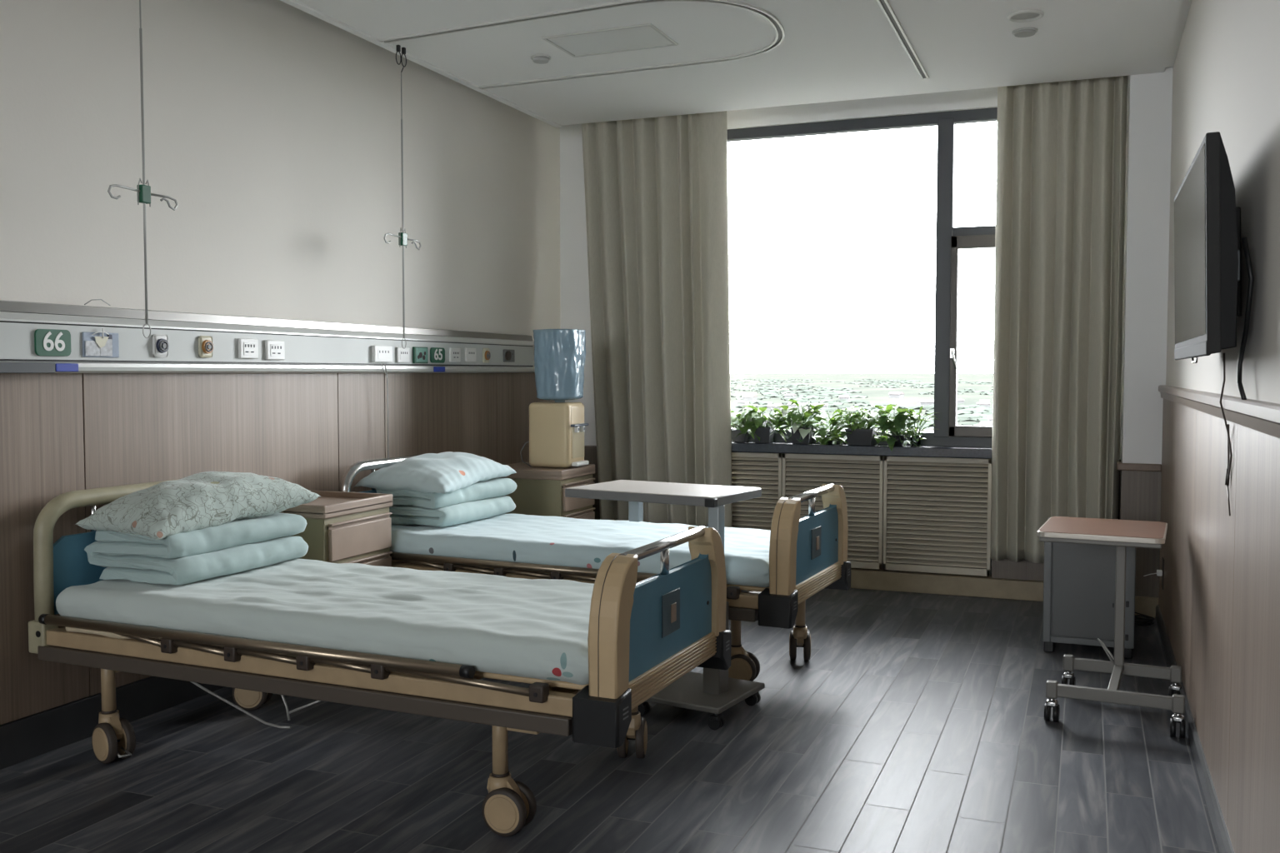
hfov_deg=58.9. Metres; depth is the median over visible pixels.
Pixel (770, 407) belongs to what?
house
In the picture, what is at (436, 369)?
clip
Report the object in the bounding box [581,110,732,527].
curtain
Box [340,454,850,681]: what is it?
hospital bed
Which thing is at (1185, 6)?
trim
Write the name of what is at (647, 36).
access panel
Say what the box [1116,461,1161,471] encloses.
trim
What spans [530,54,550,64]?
smoke detector
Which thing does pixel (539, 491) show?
base cabinet
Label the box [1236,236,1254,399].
cable
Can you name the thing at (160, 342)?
outlet
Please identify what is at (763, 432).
potted plant
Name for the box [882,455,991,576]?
panel
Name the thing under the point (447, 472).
pillow
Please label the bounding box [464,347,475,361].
switch plate
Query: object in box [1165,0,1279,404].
wall
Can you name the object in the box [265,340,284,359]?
socket plate
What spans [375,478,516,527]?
quilt
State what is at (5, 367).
clip
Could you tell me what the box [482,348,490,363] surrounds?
outlet
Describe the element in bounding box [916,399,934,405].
house
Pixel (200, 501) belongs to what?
pillow
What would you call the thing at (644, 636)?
hospital bed
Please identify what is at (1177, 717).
hood
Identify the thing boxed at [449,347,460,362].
socket plate
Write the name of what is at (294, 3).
trim
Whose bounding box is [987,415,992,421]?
house
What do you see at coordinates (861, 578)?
baseboard
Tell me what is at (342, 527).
base cabinet
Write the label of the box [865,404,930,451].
potted plant
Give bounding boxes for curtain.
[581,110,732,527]
[990,75,1127,563]
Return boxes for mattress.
[55,558,594,685]
[390,514,770,587]
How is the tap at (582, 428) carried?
on the water dispenser
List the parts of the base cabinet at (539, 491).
drawer, drawer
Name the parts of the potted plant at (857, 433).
pot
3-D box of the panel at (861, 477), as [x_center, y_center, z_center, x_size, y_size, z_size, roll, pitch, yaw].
[1.155,0.502,6.801,0.606,0.672,0.060,1,3,22]
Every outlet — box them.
[152,334,169,357]
[198,335,213,357]
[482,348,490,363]
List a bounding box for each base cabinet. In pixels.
[279,490,392,657]
[489,462,594,574]
[1042,517,1135,659]
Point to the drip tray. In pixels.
(574, 463)
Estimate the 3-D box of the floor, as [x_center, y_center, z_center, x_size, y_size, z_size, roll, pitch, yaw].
[-1.089,1.273,1.218,3.925,0.100,12.650,1,3,22]
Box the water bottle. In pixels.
[532,329,585,402]
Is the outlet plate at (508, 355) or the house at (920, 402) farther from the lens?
the house at (920, 402)
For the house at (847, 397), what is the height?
8.027 m
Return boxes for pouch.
[82,328,119,357]
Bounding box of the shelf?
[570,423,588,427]
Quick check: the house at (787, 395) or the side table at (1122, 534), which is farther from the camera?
the house at (787, 395)
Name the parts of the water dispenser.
power cord, panel, recess panel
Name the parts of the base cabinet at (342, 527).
drawer, drawer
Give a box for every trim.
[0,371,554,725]
[280,0,561,127]
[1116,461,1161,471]
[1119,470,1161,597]
[1135,596,1159,619]
[1158,385,1279,438]
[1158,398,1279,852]
[1165,0,1191,67]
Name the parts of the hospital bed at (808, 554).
headboard panel, headboard, frame, leg, footboard post, leg, footboard panel, footboard rail, footboard post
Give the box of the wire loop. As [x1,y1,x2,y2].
[84,299,110,305]
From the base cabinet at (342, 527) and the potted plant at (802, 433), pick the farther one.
the potted plant at (802, 433)
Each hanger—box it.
[107,0,178,338]
[384,45,421,349]
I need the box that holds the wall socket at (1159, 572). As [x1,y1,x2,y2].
[1143,557,1164,589]
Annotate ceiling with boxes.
[295,0,1182,125]
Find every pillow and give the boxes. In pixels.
[75,471,320,539]
[354,451,516,494]
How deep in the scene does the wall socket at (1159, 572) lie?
5.57 m
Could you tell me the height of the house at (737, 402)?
5.892 m
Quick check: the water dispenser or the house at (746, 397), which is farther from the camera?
the house at (746, 397)
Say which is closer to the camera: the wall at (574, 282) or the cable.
the cable
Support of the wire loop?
on the panel at (311, 347)
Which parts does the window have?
handle, opening sash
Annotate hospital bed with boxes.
[28,479,731,836]
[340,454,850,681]
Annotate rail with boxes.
[65,627,160,639]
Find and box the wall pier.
[1120,67,1173,464]
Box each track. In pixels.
[380,0,784,89]
[876,0,929,79]
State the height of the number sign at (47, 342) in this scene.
0.088 m
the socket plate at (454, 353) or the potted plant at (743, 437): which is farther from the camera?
the potted plant at (743, 437)
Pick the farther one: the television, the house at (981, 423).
the house at (981, 423)
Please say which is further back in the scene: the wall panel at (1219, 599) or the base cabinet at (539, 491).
the base cabinet at (539, 491)
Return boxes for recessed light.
[1007,9,1044,22]
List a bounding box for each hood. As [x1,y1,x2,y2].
[1045,698,1058,707]
[1063,670,1074,679]
[1170,682,1181,691]
[1171,713,1184,723]
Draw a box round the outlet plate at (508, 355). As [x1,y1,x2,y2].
[503,349,514,362]
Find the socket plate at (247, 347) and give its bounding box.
[238,338,258,359]
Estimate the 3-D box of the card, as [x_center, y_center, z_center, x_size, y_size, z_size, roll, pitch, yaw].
[-1.124,-0.366,5.809,0.014,0.084,0.128,1,3,22]
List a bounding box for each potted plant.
[730,405,766,442]
[735,405,791,443]
[770,400,831,444]
[811,416,847,444]
[825,405,896,445]
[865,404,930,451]
[893,405,939,446]
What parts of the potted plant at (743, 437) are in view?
pot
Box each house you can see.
[735,400,744,404]
[742,394,757,400]
[766,404,782,410]
[784,393,795,397]
[787,402,800,408]
[818,403,828,407]
[838,395,849,399]
[888,391,904,398]
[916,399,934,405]
[957,399,964,403]
[975,401,990,407]
[977,421,992,425]
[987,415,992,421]
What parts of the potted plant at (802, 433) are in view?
pot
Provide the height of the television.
0.531 m
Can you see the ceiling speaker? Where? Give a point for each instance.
(1023, 32)
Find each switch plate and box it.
[395,347,409,362]
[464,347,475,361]
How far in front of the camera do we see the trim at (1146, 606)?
5.91 m
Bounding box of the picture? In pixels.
[417,351,425,359]
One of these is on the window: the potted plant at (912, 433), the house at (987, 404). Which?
the potted plant at (912, 433)
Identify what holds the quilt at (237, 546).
on the mattress at (534, 628)
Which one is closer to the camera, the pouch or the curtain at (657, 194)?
the pouch
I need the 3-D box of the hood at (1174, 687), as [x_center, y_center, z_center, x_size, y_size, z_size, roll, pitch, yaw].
[2.064,0.999,4.366,0.040,0.037,0.038,1,3,26]
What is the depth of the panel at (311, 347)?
4.56 m
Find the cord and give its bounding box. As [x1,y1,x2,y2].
[1219,352,1232,515]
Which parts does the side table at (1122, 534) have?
rail, rail, under frame, edge trim, rail, rail, rail, rail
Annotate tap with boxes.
[574,426,579,432]
[580,425,584,431]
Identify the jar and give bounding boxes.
[910,435,920,446]
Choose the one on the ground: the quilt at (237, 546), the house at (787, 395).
the house at (787, 395)
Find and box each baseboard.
[0,568,489,769]
[850,568,1043,601]
[1155,605,1234,852]
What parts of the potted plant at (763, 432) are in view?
pot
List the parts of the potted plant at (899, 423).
pot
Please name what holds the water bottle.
on the water dispenser
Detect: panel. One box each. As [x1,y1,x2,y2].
[0,300,534,373]
[541,23,678,57]
[731,452,782,530]
[781,453,883,569]
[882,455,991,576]
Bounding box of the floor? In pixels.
[0,588,1219,852]
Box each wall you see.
[0,0,560,366]
[560,75,1128,581]
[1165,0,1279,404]
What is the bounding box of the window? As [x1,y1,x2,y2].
[727,107,997,459]
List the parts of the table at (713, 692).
plate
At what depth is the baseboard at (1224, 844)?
3.54 m
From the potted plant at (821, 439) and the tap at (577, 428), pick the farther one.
the potted plant at (821, 439)
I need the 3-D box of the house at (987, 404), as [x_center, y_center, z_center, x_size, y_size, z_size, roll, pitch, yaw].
[461.079,-29.244,1522.481,16.657,7.615,11.105,0,3,-8]
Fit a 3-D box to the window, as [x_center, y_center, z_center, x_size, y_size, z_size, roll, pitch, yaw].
[1.226,-0.836,6.749,2.200,1.995,0.285,1,3,22]
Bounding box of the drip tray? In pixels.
[571,460,589,466]
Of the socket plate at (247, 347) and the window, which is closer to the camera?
the socket plate at (247, 347)
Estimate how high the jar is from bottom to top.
0.059 m
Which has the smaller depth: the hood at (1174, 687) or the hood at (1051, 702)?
the hood at (1051, 702)
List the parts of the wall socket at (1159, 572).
plate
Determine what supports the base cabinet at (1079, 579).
on the floor
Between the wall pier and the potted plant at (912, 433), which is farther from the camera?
the potted plant at (912, 433)
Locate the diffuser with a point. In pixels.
(1014, 15)
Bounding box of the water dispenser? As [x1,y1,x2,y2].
[520,401,589,468]
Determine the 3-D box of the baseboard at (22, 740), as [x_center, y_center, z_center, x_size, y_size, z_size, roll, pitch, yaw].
[-2.777,1.122,1.851,0.016,0.142,12.300,1,3,22]
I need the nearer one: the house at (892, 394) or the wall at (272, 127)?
the wall at (272, 127)
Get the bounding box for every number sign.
[34,329,70,356]
[430,347,444,363]
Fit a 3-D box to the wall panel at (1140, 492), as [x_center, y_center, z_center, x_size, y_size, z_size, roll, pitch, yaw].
[2.677,0.550,6.085,0.191,0.660,0.376,1,3,22]
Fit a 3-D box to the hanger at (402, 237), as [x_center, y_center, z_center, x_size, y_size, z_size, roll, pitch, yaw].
[-1.112,-1.068,5.308,0.024,1.405,0.308,1,3,22]
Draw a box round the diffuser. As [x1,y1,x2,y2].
[1011,12,1039,19]
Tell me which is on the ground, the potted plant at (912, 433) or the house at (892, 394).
the house at (892, 394)
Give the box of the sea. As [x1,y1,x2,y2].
[730,378,993,431]
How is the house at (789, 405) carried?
on the ground
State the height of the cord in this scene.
0.432 m
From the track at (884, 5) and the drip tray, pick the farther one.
the drip tray
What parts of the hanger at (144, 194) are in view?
rod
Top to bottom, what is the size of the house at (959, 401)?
6.247 m
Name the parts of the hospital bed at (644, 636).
headboard panel, headboard, leg, frame, leg, footboard post, leg, footboard panel, footboard rail, footboard post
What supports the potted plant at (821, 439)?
on the window
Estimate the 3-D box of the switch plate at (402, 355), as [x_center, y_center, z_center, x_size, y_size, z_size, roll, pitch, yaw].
[-1.183,-0.358,5.660,0.015,0.076,0.105,1,3,22]
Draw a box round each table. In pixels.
[565,480,764,730]
[1036,516,1185,738]
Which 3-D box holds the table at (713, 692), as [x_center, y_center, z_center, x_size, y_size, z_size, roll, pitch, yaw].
[0.099,0.657,4.443,0.751,0.822,0.544,2,3,31]
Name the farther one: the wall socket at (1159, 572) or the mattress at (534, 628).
the wall socket at (1159, 572)
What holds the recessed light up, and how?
in the ceiling
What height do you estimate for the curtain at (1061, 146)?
2.655 m
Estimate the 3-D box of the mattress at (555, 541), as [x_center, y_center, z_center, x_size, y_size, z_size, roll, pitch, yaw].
[-0.222,0.516,5.001,1.978,0.125,0.828,1,3,25]
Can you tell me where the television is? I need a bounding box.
[1174,131,1241,363]
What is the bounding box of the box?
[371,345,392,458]
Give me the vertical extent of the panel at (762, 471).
0.672 m
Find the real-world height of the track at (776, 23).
0.010 m
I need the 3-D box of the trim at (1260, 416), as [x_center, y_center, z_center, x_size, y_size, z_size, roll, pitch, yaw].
[0.504,0.083,0.308,0.036,0.064,11.936,1,3,22]
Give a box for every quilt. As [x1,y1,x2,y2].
[84,512,308,585]
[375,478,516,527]
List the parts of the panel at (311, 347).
rail, plate, rail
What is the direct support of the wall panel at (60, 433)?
attached to the wall at (272, 127)
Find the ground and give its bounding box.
[730,373,993,429]
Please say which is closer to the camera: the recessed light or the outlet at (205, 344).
the outlet at (205, 344)
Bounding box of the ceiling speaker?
[1011,27,1037,37]
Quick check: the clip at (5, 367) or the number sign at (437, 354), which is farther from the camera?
the number sign at (437, 354)
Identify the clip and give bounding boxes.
[0,362,78,373]
[433,366,444,372]
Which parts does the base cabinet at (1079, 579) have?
door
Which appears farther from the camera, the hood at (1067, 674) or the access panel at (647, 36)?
the access panel at (647, 36)
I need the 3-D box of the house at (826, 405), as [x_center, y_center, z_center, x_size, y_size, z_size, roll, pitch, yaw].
[237.372,-26.835,1479.574,15.092,6.899,10.061,1,3,15]
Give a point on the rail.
(67, 629)
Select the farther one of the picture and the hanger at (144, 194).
the picture
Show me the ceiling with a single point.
(829, 50)
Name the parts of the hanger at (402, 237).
rod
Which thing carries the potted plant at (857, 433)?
on the window
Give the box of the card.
[412,346,428,363]

